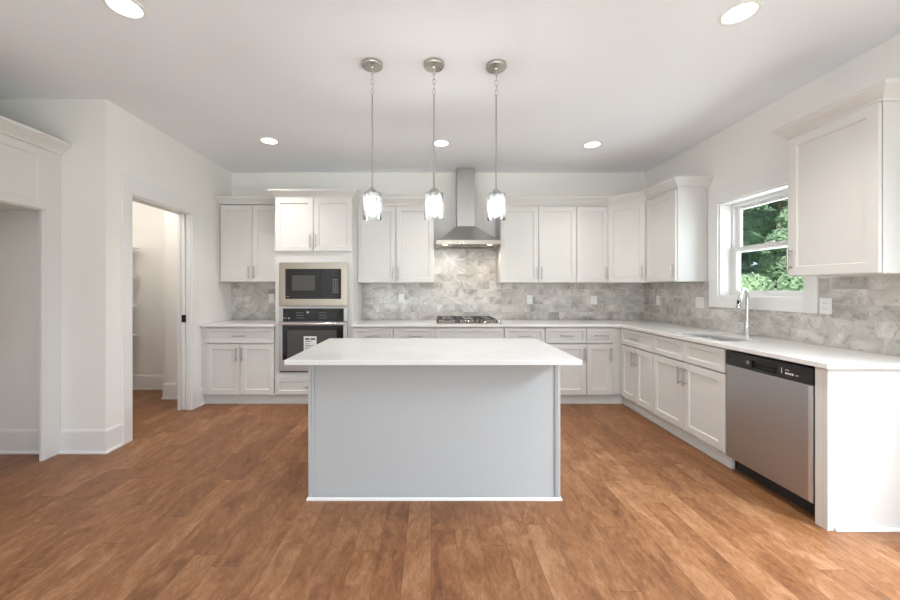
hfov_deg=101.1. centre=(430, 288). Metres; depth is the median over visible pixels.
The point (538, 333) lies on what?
drawer
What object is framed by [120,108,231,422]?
wall
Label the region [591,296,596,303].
light switch
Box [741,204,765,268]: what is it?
leafy tree
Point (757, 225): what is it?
leafy tree
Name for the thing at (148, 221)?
wall
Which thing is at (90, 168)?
wall
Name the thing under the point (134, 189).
door frame
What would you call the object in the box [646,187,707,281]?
upper cabinet
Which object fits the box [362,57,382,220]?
pendant light
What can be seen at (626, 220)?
upper cabinet
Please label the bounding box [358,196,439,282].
upper cabinet
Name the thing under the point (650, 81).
ceiling
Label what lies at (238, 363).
base cabinet
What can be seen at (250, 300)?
tile backsplash
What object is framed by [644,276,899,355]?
tile backsplash
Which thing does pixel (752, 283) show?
bush
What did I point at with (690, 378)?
base cabinet
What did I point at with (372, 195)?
socket
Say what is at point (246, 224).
upper cabinet
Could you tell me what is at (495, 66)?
pendant light
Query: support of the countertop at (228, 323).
on the base cabinet at (238, 363)
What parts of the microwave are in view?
door, control panel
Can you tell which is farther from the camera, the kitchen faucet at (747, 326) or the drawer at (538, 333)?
the drawer at (538, 333)
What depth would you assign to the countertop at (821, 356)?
3.00 m
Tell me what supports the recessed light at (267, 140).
in the ceiling
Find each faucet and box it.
[736,288,758,335]
[743,321,751,335]
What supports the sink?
in the countertop at (821, 356)
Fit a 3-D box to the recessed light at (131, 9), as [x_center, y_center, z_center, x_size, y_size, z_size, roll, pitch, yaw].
[-1.650,-1.520,1.995,0.196,0.009,0.196,0,0,0]
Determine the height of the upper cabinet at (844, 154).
1.033 m
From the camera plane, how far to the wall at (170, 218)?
4.43 m
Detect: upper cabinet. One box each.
[215,196,274,281]
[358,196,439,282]
[496,204,575,282]
[576,204,607,282]
[607,199,666,282]
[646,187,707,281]
[771,79,899,275]
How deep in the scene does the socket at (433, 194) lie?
2.49 m
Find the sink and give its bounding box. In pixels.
[696,336,733,340]
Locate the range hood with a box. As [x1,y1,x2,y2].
[436,168,500,248]
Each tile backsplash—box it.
[232,282,274,319]
[363,249,643,319]
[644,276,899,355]
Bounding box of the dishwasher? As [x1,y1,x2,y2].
[726,350,814,514]
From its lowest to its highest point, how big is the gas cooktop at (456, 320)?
0.056 m
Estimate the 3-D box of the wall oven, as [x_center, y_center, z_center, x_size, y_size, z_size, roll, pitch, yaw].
[-1.330,0.580,4.434,0.776,0.723,0.652,0,0,0]
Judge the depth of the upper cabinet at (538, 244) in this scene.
4.52 m
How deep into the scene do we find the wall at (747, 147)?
3.06 m
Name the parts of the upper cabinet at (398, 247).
door, crown molding, door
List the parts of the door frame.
pocket door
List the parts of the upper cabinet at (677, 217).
door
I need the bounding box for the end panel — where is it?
[815,367,899,531]
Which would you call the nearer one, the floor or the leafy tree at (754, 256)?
the floor
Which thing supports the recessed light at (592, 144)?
in the ceiling
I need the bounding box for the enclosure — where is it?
[0,115,70,460]
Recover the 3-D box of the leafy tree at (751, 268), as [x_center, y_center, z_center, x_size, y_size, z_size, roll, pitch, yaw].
[19.304,-2.901,20.733,3.172,9.438,3.082,0,0,18]
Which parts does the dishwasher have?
control panel, toe plate, edge trim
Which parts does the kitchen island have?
panel, corner trim, shoe molding, corner trim, panel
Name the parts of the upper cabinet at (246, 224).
door, crown molding, door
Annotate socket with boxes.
[369,186,375,197]
[430,187,437,197]
[492,187,499,198]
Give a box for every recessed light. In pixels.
[102,0,147,19]
[259,137,279,144]
[432,139,449,146]
[582,141,601,147]
[717,0,762,25]
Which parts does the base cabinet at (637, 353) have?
door, bar handle, drawer, door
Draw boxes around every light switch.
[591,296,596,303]
[696,297,703,307]
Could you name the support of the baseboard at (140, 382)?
attached to the wall at (170, 218)
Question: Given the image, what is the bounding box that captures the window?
[709,163,819,313]
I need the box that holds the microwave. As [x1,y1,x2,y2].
[279,262,347,305]
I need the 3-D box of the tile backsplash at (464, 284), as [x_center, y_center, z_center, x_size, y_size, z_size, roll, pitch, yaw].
[0.948,-0.062,4.846,3.684,0.926,0.008,0,0,0]
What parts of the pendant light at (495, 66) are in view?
rod, bulb, lamp shade, chain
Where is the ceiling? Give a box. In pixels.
[0,0,899,172]
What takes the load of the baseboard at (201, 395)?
attached to the wall at (148, 154)
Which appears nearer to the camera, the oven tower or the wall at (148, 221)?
the oven tower
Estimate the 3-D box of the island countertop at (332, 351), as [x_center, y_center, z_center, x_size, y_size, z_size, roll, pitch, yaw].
[0.013,0.416,2.550,1.684,0.030,0.924,0,0,0]
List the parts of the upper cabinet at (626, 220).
door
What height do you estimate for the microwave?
0.491 m
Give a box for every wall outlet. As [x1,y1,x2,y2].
[269,294,273,302]
[399,294,403,302]
[527,295,531,303]
[656,296,659,304]
[819,298,831,313]
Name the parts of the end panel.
shoe molding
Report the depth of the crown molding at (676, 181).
4.42 m
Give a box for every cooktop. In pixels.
[436,316,501,323]
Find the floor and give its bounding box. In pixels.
[0,390,899,599]
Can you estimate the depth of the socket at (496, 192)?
2.51 m
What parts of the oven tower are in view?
drawer, door, frame, crown molding, door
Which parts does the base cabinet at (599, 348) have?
drawer, door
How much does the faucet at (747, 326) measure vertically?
0.130 m
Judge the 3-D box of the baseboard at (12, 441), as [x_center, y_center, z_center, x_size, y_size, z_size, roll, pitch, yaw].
[-3.396,1.220,2.415,0.808,0.190,1.110,0,0,0]
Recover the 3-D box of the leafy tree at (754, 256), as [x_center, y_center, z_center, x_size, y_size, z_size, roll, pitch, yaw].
[15.626,-2.751,19.618,2.983,9.136,3.071,0,0,-9]
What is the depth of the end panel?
2.01 m
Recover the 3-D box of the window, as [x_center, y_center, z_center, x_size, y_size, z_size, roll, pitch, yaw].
[2.885,-0.402,3.185,0.210,1.160,1.040,0,0,0]
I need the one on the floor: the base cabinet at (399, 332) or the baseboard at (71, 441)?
the base cabinet at (399, 332)
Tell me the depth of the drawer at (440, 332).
4.20 m
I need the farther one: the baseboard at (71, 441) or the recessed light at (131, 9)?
the baseboard at (71, 441)
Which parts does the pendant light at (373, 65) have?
rod, lamp shade, chain, bulb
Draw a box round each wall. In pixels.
[0,99,119,428]
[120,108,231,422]
[133,173,644,374]
[165,211,176,382]
[645,34,899,282]
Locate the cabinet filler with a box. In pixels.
[610,327,623,403]
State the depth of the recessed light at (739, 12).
2.03 m
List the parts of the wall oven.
handle, door glass, control panel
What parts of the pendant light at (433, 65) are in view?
lamp shade, rod, bulb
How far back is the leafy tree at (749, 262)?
23.85 m
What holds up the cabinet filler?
on the floor
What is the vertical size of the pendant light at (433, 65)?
1.052 m
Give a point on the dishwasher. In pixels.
(771, 401)
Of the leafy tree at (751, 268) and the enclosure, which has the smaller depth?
the enclosure
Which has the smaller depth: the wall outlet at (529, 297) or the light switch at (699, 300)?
the light switch at (699, 300)
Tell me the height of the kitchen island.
0.884 m
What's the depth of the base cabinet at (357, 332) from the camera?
4.20 m
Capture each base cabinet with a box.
[202,327,276,403]
[352,327,393,337]
[394,327,434,337]
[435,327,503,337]
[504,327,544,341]
[544,327,585,403]
[585,327,612,403]
[621,328,658,424]
[653,335,734,468]
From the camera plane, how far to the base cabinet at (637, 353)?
3.84 m
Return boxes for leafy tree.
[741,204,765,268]
[741,213,771,274]
[742,198,797,290]
[744,234,753,267]
[747,204,787,284]
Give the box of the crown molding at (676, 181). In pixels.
[490,176,712,205]
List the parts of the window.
sash, frame, sash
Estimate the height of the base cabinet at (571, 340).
0.884 m
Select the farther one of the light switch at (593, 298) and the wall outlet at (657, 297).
the light switch at (593, 298)
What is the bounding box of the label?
[305,338,314,348]
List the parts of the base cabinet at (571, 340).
drawer, door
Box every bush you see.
[741,272,775,290]
[773,270,802,290]
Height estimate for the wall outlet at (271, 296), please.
0.114 m
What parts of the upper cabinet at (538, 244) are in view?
door, door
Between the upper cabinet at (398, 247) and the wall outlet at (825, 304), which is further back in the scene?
the upper cabinet at (398, 247)
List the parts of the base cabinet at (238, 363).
door, drawer, door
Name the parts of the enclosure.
door, crown molding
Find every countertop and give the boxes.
[199,320,274,326]
[284,338,581,364]
[352,320,899,368]
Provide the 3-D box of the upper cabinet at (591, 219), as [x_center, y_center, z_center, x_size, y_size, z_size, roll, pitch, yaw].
[1.968,-0.564,4.660,0.384,0.973,0.376,0,0,0]
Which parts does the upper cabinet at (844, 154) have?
bar handle, door, crown molding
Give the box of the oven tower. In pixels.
[267,189,362,403]
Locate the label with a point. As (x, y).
(309, 342)
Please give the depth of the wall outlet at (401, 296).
4.84 m
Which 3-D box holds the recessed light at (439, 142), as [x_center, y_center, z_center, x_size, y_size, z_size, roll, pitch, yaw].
[0.104,-1.520,3.860,0.196,0.009,0.196,0,0,0]
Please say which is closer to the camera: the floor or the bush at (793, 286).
the floor
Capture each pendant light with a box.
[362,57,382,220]
[424,57,443,219]
[486,59,506,220]
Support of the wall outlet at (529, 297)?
attached to the tile backsplash at (464, 284)
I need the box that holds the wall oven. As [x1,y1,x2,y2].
[277,308,347,371]
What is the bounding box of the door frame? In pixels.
[121,173,198,443]
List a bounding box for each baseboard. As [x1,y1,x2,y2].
[0,429,38,453]
[58,423,123,453]
[133,375,176,398]
[199,388,204,406]
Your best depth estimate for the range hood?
4.66 m
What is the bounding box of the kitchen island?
[306,365,561,500]
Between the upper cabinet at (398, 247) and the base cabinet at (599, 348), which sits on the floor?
the base cabinet at (599, 348)

